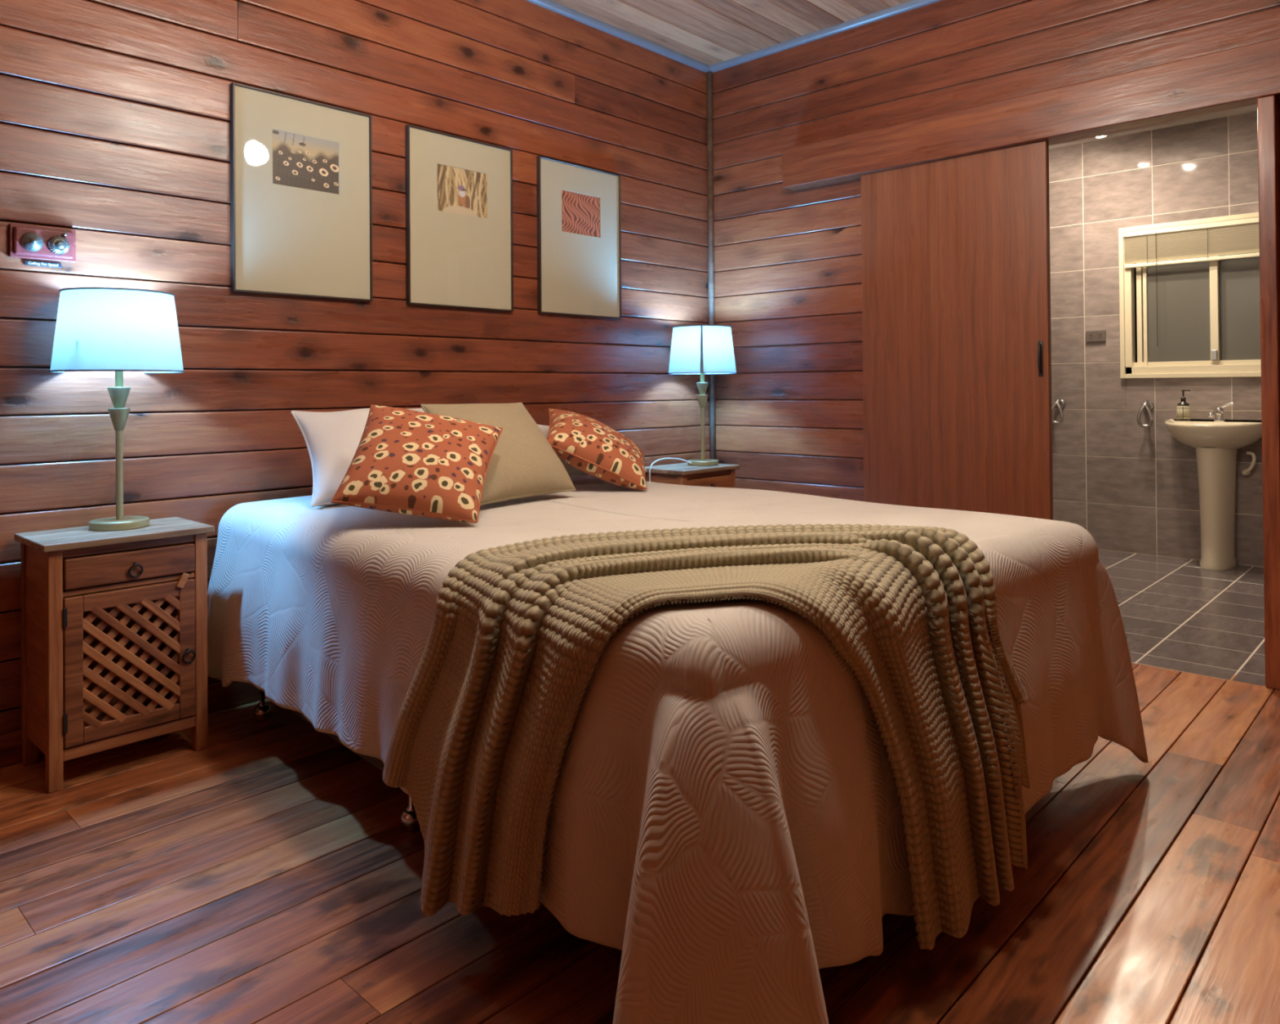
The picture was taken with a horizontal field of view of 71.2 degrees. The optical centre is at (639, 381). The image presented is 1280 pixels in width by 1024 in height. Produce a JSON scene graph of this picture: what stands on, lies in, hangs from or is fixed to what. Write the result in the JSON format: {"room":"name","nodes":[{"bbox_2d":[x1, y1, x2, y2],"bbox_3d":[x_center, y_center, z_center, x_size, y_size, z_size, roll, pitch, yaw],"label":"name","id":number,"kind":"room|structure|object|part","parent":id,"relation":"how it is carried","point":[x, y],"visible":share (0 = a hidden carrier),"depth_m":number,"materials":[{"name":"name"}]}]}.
{"room":"hotel room","nodes":[
{"label":"hotel room","id":0,"kind":"room"},
{"bbox_2d":[0,0,709,733],"bbox_3d":[-1.288,-0.314,3.166,0.101,2.800,5.000,-1,-1,43],"label":"wall","id":1,"kind":"structure","parent":0,"point":[115,114],"depth_m":3.10,"materials":[{"name":"brown wood"}]},
{"bbox_2d":[8,222,75,267],"bbox_3d":[-1.723,-0.394,2.591,0.053,0.115,0.164,-1,-1,43],"label":"switch","id":2,"kind":"object","parent":1,"relation":"attached to","point":[25,241],"visible":1,"depth_m":2.59,"materials":[{"name":"red metal"}]},
{"bbox_2d":[0,680,266,767],"bbox_3d":[-1.270,1.039,3.079,0.014,0.092,4.899,-1,-1,43],"label":"baseboard","id":3,"kind":"structure","parent":1,"relation":"attached to","point":[237,693],"depth_m":2.94,"materials":[{"name":"brown wood"}]},
{"bbox_2d":[230,81,373,301],"bbox_3d":[-1.191,-0.653,3.185,0.022,0.701,0.515,-1,-1,43],"label":"framed picture","id":4,"kind":"object","parent":1,"relation":"attached to","point":[301,169],"visible":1,"depth_m":3.17},
{"bbox_2d":[272,129,338,194],"bbox_3d":[-1.189,-0.781,3.189,0.001,0.191,0.250,-1,-1,43],"label":"print","id":5,"kind":"object","parent":4,"relation":"attached to","point":[299,161],"depth_m":3.19},
{"bbox_2d":[404,124,513,311],"bbox_3d":[-0.731,-0.652,3.676,0.022,0.701,0.516,-1,-1,43],"label":"framed picture","id":6,"kind":"object","parent":1,"relation":"attached to","point":[460,236],"visible":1,"depth_m":3.66},
{"bbox_2d":[437,164,487,217],"bbox_3d":[-0.730,-0.781,3.680,0.001,0.191,0.250,-1,-1,43],"label":"print","id":7,"kind":"object","parent":6,"relation":"attached to","point":[460,191],"depth_m":3.68},
{"bbox_2d":[536,155,622,319],"bbox_3d":[-0.275,-0.655,4.163,0.022,0.700,0.515,-1,-1,43],"label":"framed picture","id":8,"kind":"object","parent":1,"relation":"attached to","point":[579,206],"visible":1,"depth_m":4.15},
{"bbox_2d":[561,190,599,236],"bbox_3d":[-0.274,-0.781,4.166,0.001,0.192,0.247,-1,-1,43],"label":"print","id":9,"kind":"object","parent":8,"relation":"attached to","point":[580,213],"depth_m":4.16},
{"bbox_2d":[525,0,710,72],"bbox_3d":[-1.287,-1.700,3.096,0.030,0.030,4.900,-1,-1,43],"label":"trim","id":10,"kind":"structure","parent":1,"relation":"attached to","point":[553,6],"depth_m":4.35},
{"bbox_2d":[706,71,715,459],"bbox_3d":[0.390,-0.305,4.863,0.034,2.760,0.034,-1,-1,43],"label":"trim","id":11,"kind":"structure","parent":1,"relation":"attached to","point":[708,74],"depth_m":4.85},
{"bbox_2d":[0,549,1279,1023],"bbox_3d":[1.090,1.091,2.479,4.521,0.060,7.250,-1,-1,43],"label":"floor","id":12,"kind":"structure","parent":0,"point":[269,872],"depth_m":1.85,"materials":[{"name":"brown wood"}]},
{"bbox_2d":[13,516,214,792],"bbox_3d":[-1.512,0.755,2.587,0.305,0.655,0.435,-1,-1,43],"label":"bedside table","id":13,"kind":"object","parent":12,"relation":"on","point":[114,623],"visible":1,"depth_m":2.49,"materials":[{"name":"brown wood"}]},
{"bbox_3d":[-1.737,0.767,2.545,0.034,0.634,0.034,-1,-1,43],"label":"leg","id":14,"kind":"part","parent":13,"relation":"part of","materials":[{"name":"brown wood"}]},
{"bbox_3d":[-1.648,0.724,2.457,0.217,0.548,0.016,-1,-1,43],"label":"panel","id":15,"kind":"part","parent":13,"relation":"part of","materials":[{"name":"brown wood"}]},
{"bbox_3d":[-1.554,0.764,2.373,0.034,0.634,0.034,-1,-1,43],"label":"leg","id":16,"kind":"part","parent":13,"relation":"part of","materials":[{"name":"brown wood"}]},
{"bbox_3d":[-1.617,0.726,2.686,0.010,0.548,0.336,-1,-1,43],"label":"panel","id":17,"kind":"part","parent":13,"relation":"part of","materials":[{"name":"brown wood"}]},
{"bbox_2d":[48,287,184,531],"bbox_3d":[-1.535,0.083,2.636,0.346,0.690,0.346,-1,-1,38],"label":"table lamp","id":18,"kind":"object","parent":13,"relation":"on","point":[120,330],"visible":0.98,"depth_m":2.52,"materials":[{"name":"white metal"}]},
{"bbox_3d":[-1.537,-0.145,2.638,0.340,0.230,0.340,-1,-1,38],"label":"lamp shade","id":19,"kind":"part","parent":18,"relation":"part of","materials":[{"name":"fabric"}]},
{"bbox_3d":[-1.429,0.567,2.510,0.022,0.014,0.336,-1,-1,43],"label":"rail","id":20,"kind":"part","parent":13,"relation":"part of","materials":[{"name":"brown wood"}]},
{"bbox_3d":[-1.430,0.459,2.511,0.022,0.022,0.336,-1,-1,43],"label":"rail","id":21,"kind":"part","parent":13,"relation":"part of","materials":[{"name":"brown wood"}]},
{"bbox_3d":[-1.488,0.515,2.565,0.206,0.081,0.330,-1,-1,43],"label":"drawer","id":22,"kind":"part","parent":13,"relation":"part of","materials":[{"name":"brown wood"}]},
{"bbox_3d":[-1.420,0.775,2.501,0.020,0.397,0.332,-1,-1,43],"label":"door","id":23,"kind":"part","parent":13,"relation":"part of","materials":[{"name":"brown wood"}]},
{"bbox_3d":[-1.406,0.525,2.493,0.016,0.042,0.039,-1,-1,43],"label":"ring handle","id":24,"kind":"part","parent":13,"relation":"part of","materials":[{"name":"black metal"}]},
{"bbox_3d":[-1.484,0.767,2.815,0.034,0.634,0.034,-1,-1,43],"label":"leg","id":25,"kind":"part","parent":13,"relation":"part of","materials":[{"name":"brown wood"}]},
{"bbox_3d":[-1.391,0.724,2.732,0.217,0.548,0.016,-1,-1,43],"label":"panel","id":26,"kind":"part","parent":13,"relation":"part of","materials":[{"name":"brown wood"}]},
{"bbox_3d":[-1.309,0.796,2.594,0.016,0.042,0.039,-1,-1,43],"label":"ring handle","id":27,"kind":"part","parent":13,"relation":"part of","materials":[{"name":"black metal"}]},
{"bbox_3d":[-1.301,0.765,2.643,0.034,0.634,0.034,-1,-1,43],"label":"leg","id":28,"kind":"part","parent":13,"relation":"part of","materials":[{"name":"brown wood"}]},
{"bbox_2d":[250,683,419,831],"bbox_3d":[-0.073,0.751,2.650,1.506,0.640,2.090,0,-1,-43],"label":"bed","id":29,"kind":"object","parent":12,"relation":"on","point":[262,711],"visible":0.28,"depth_m":2.17,"materials":[{"name":"brown metal"}]},
{"bbox_2d":[207,475,1148,1023],"bbox_3d":[-0.075,0.721,2.545,2.366,0.701,1.969,-1,-1,43],"label":"quilt","id":30,"kind":"object","parent":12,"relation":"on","point":[726,817],"visible":0.59,"depth_m":1.51,"materials":[{"name":"beige fabric"}]},
{"bbox_2d":[290,408,424,506],"bbox_3d":[-0.843,0.236,3.020,0.667,0.293,0.311,0,-1,-43],"label":"pillow","id":31,"kind":"object","parent":30,"relation":"on","point":[332,439],"visible":0.35,"depth_m":2.85,"materials":[{"name":"white fabric"}]},
{"bbox_2d":[330,404,502,523],"bbox_3d":[-0.609,0.221,2.528,0.432,0.312,0.383,0,0,-8],"label":"cushion","id":32,"kind":"object","parent":30,"relation":"on","point":[406,461],"visible":1,"depth_m":2.42,"materials":[{"name":"fabric"}]},
{"bbox_2d":[420,402,575,505],"bbox_3d":[-0.457,0.221,2.921,0.331,0.304,0.454,-1,-1,43],"label":"cushion","id":33,"kind":"object","parent":30,"relation":"on","point":[523,463],"visible":0.7,"depth_m":2.87,"materials":[{"name":"beige fabric"}]},
{"bbox_2d":[537,424,646,475],"bbox_3d":[-0.319,0.252,3.577,0.682,0.246,0.274,0,-1,-40],"label":"pillow","id":34,"kind":"object","parent":30,"relation":"on","point":[572,471],"visible":0.02,"depth_m":3.48,"materials":[{"name":"white fabric"}]},
{"bbox_2d":[546,408,646,489],"bbox_3d":[-0.156,0.243,3.363,0.385,0.284,0.508,0,0,-4],"label":"cushion","id":35,"kind":"object","parent":30,"relation":"on","point":[585,443],"visible":0.97,"depth_m":3.15,"materials":[{"name":"fabric"}]},
{"bbox_2d":[382,523,1030,949],"bbox_3d":[0.134,0.651,1.852,1.037,0.684,1.026,-1,-1,43],"label":"knitted throw","id":36,"kind":"object","parent":30,"relation":"on","point":[519,633],"visible":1,"depth_m":1.65,"materials":[{"name":"beige fabric"}]},
{"bbox_2d":[644,462,739,488],"bbox_3d":[0.243,0.744,4.407,0.305,0.655,0.435,-1,-1,43],"label":"bedside table","id":37,"kind":"object","parent":12,"relation":"on","point":[721,475],"visible":0.11,"depth_m":4.30,"materials":[{"name":"brown wood"}]},
{"bbox_3d":[0.107,0.712,4.277,0.217,0.548,0.016,-1,-1,43],"label":"panel","id":38,"kind":"part","parent":37,"relation":"part of","materials":[{"name":"brown wood"}]},
{"bbox_3d":[0.201,0.753,4.193,0.034,0.634,0.034,-1,-1,43],"label":"leg","id":39,"kind":"part","parent":37,"relation":"part of","materials":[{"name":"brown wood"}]},
{"bbox_2d":[648,324,737,481],"bbox_3d":[0.245,0.225,4.465,0.488,0.998,0.346,0,0,-13],"label":"table lamp","id":40,"kind":"object","parent":37,"relation":"on","point":[702,349],"visible":1,"depth_m":4.36,"materials":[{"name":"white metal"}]},
{"bbox_3d":[0.139,0.548,4.361,0.281,0.351,0.050,0,-1,-40],"label":"cord","id":41,"kind":"part","parent":40,"relation":"part of","materials":[{"name":"white plastic"}]},
{"bbox_3d":[0.311,-0.157,4.483,0.340,0.230,0.340,-1,0,5],"label":"lamp shade","id":42,"kind":"part","parent":40,"relation":"part of","materials":[{"name":"fabric"}]},
{"bbox_3d":[0.325,0.447,4.330,0.022,0.022,0.336,-1,-1,43],"label":"rail","id":43,"kind":"part","parent":37,"relation":"part of","materials":[{"name":"brown wood"}]},
{"bbox_3d":[0.267,0.503,4.384,0.206,0.081,0.330,-1,-1,43],"label":"drawer","id":44,"kind":"part","parent":37,"relation":"part of","materials":[{"name":"brown wood"}]},
{"bbox_3d":[0.454,0.753,4.463,0.034,0.634,0.034,-1,-1,43],"label":"leg","id":45,"kind":"part","parent":37,"relation":"part of","materials":[{"name":"brown wood"}]},
{"bbox_2d":[1164,418,1262,569],"bbox_3d":[3.268,0.644,5.110,0.510,0.841,0.415,-1,-1,43],"label":"basin","id":46,"kind":"object","parent":12,"relation":"on","point":[1216,444],"visible":0.96,"depth_m":5.06,"materials":[{"name":"white ceramic"}]},
{"bbox_2d":[1176,389,1190,420],"bbox_3d":[3.191,0.137,5.252,0.068,0.182,0.068,0,0,-17],"label":"soap dispenser","id":47,"kind":"object","parent":46,"relation":"on","point":[1183,407],"visible":1,"depth_m":5.23,"materials":[{"name":"glass"}]},
{"bbox_2d":[1177,400,1190,420],"bbox_3d":[3.191,0.170,5.252,0.066,0.116,0.066,-1,-1,43],"label":"bottle","id":48,"kind":"object","parent":47,"relation":"attached to","point":[1183,407],"depth_m":5.23,"materials":[{"name":"glass"}]},
{"bbox_3d":[3.266,0.308,5.113,0.510,0.169,0.415,-1,-1,43],"label":"bowl","id":49,"kind":"part","parent":46,"relation":"part of","materials":[{"name":"white ceramic"}]},
{"bbox_2d":[1208,401,1235,421],"bbox_3d":[3.332,0.173,5.163,0.154,0.114,0.090,0,0,-4],"label":"mixer tap","id":50,"kind":"object","parent":46,"relation":"on","point":[1218,411],"visible":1,"depth_m":5.16,"materials":[{"name":"silver metal"}]},
{"bbox_3d":[3.306,0.183,5.151,0.111,0.042,0.033,0,-1,-31],"label":"spout","id":51,"kind":"part","parent":50,"relation":"part of","materials":[{"name":"silver metal"}]},
{"bbox_3d":[3.382,0.139,5.160,0.083,0.046,0.028,-1,-1,43],"label":"lever","id":52,"kind":"part","parent":50,"relation":"part of","materials":[{"name":"silver metal"}]},
{"bbox_2d":[551,0,911,65],"bbox_3d":[0.346,-1.769,1.635,4.611,0.061,5.000,-1,-1,43],"label":"ceiling","id":53,"kind":"structure","parent":0,"point":[708,32],"depth_m":4.24,"materials":[{"name":"brown wood"}]},
{"bbox_2d":[712,0,1279,501],"bbox_3d":[1.992,-0.339,3.449,4.500,2.800,0.101,-1,-1,43],"label":"wall","id":54,"kind":"structure","parent":0,"point":[788,268],"depth_m":4.37,"materials":[{"name":"brown wood"}]},
{"bbox_2d":[709,0,941,72],"bbox_3d":[1.973,-1.724,3.379,4.400,0.030,0.030,-1,-1,43],"label":"trim","id":55,"kind":"structure","parent":54,"relation":"attached to","point":[913,4],"depth_m":4.38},
{"bbox_2d":[860,140,1053,519],"bbox_3d":[1.351,0.038,3.907,0.836,2.040,0.060,-1,-1,43],"label":"door","id":56,"kind":"structure","parent":54,"relation":"in","point":[957,342],"depth_m":3.87,"materials":[{"name":"brown wood"}]},
{"bbox_3d":[1.623,-0.094,3.631,0.018,0.145,0.027,-1,-1,43],"label":"handle","id":57,"kind":"part","parent":56,"relation":"part of","materials":[{"name":"black metal"}]},
{"bbox_2d":[782,37,1279,190],"bbox_3d":[1.620,-1.075,3.664,2.410,0.191,0.094,-1,-1,43],"label":"trim","id":58,"kind":"structure","parent":54,"relation":"attached to","point":[1233,77],"depth_m":3.56,"materials":[{"name":"brown wood"}]},
{"bbox_2d":[1257,94,1279,689],"bbox_3d":[2.203,0.035,3.118,0.050,2.042,0.095,-1,-1,43],"label":"trim","id":59,"kind":"structure","parent":54,"relation":"attached to","point":[1268,107],"depth_m":3.08,"materials":[{"name":"brown wood"}]},
{"bbox_2d":[1048,107,1257,148],"bbox_3d":[2.555,-1.570,4.546,2.950,0.030,2.270,-1,-1,43],"label":"door frame","id":60,"kind":"structure","parent":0,"point":[1253,108],"depth_m":5.45,"materials":[{"name":"brown wood"}]},
{"bbox_2d":[1048,111,1263,567],"bbox_3d":[3.335,-0.220,5.356,2.950,2.670,0.022,-1,-1,43],"label":"wall","id":61,"kind":"structure","parent":0,"point":[1134,488],"depth_m":5.59,"materials":[{"name":"tile"}]},
{"bbox_2d":[1051,398,1065,424],"bbox_3d":[2.729,0.192,5.836,0.087,0.169,0.096,-1,-1,43],"label":"towel hook","id":62,"kind":"object","parent":61,"relation":"attached to","point":[1060,403],"visible":0.87,"depth_m":5.81,"materials":[{"name":"metal"}]},
{"bbox_3d":[2.730,0.131,5.839,0.030,0.048,0.081,-1,-1,43],"label":"arm","id":63,"kind":"part","parent":62,"relation":"part of","materials":[{"name":"metal"}]},
{"bbox_2d":[1085,329,1106,342],"bbox_3d":[2.914,-0.291,5.719,0.116,0.072,0.012,-1,-1,43],"label":"double socket","id":64,"kind":"object","parent":61,"relation":"attached to","point":[1091,335],"visible":1,"depth_m":5.72,"materials":[{"name":"grey plastic"}]},
{"bbox_2d":[1137,400,1153,427],"bbox_3d":[3.105,0.196,5.484,0.087,0.169,0.096,-1,-1,43],"label":"towel hook","id":65,"kind":"object","parent":61,"relation":"attached to","point":[1147,405],"visible":1,"depth_m":5.46,"materials":[{"name":"metal"}]},
{"bbox_3d":[3.106,0.136,5.487,0.030,0.048,0.081,-1,-1,43],"label":"arm","id":66,"kind":"part","parent":65,"relation":"part of","materials":[{"name":"metal"}]},
{"bbox_2d":[1118,212,1261,378],"bbox_3d":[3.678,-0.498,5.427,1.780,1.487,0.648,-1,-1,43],"label":"window","id":67,"kind":"structure","parent":61,"relation":"in","point":[1203,317],"depth_m":5.39,"materials":[{"name":"beige metal"}]},
{"bbox_3d":[3.278,-0.530,5.441,0.342,0.817,0.004,-1,-1,43],"label":"pane","id":68,"kind":"part","parent":67,"relation":"part of","materials":[{"name":"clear glass"}]},
{"bbox_2d":[1123,217,1259,342],"bbox_3d":[3.462,-0.580,5.196,1.178,0.717,0.037,-1,-1,43],"label":"blind","id":69,"kind":"object","parent":67,"relation":"attached to","point":[1240,236],"visible":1,"depth_m":5.34,"materials":[{"name":"beige fabric"}]},
{"bbox_3d":[3.461,-0.727,5.199,1.169,0.022,0.022,-1,-1,43],"label":"rail","id":70,"kind":"part","parent":69,"relation":"part of","materials":[{"name":"beige plastic"}]},
{"bbox_3d":[3.352,-0.820,5.282,0.002,0.180,0.004,-1,-1,43],"label":"ladder cord","id":71,"kind":"part","parent":69,"relation":"part of","materials":[{"name":"fabric"}]},
{"bbox_3d":[3.407,-0.527,5.306,0.042,0.827,0.036,-1,-1,43],"label":"sash","id":72,"kind":"part","parent":67,"relation":"part of","materials":[{"name":"beige metal"}]},
{"bbox_3d":[3.683,-0.536,5.075,0.690,0.817,0.004,-1,-1,43],"label":"pane","id":73,"kind":"part","parent":67,"relation":"part of","materials":[{"name":"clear glass"}]},
{"bbox_2d":[1241,451,1256,475],"bbox_3d":[3.495,0.471,5.135,0.077,0.144,0.069,-1,-1,43],"label":"pipe","id":74,"kind":"object","parent":61,"relation":"attached to","point":[1245,472],"visible":1,"depth_m":5.11,"materials":[{"name":"white plastic"}]}
]}

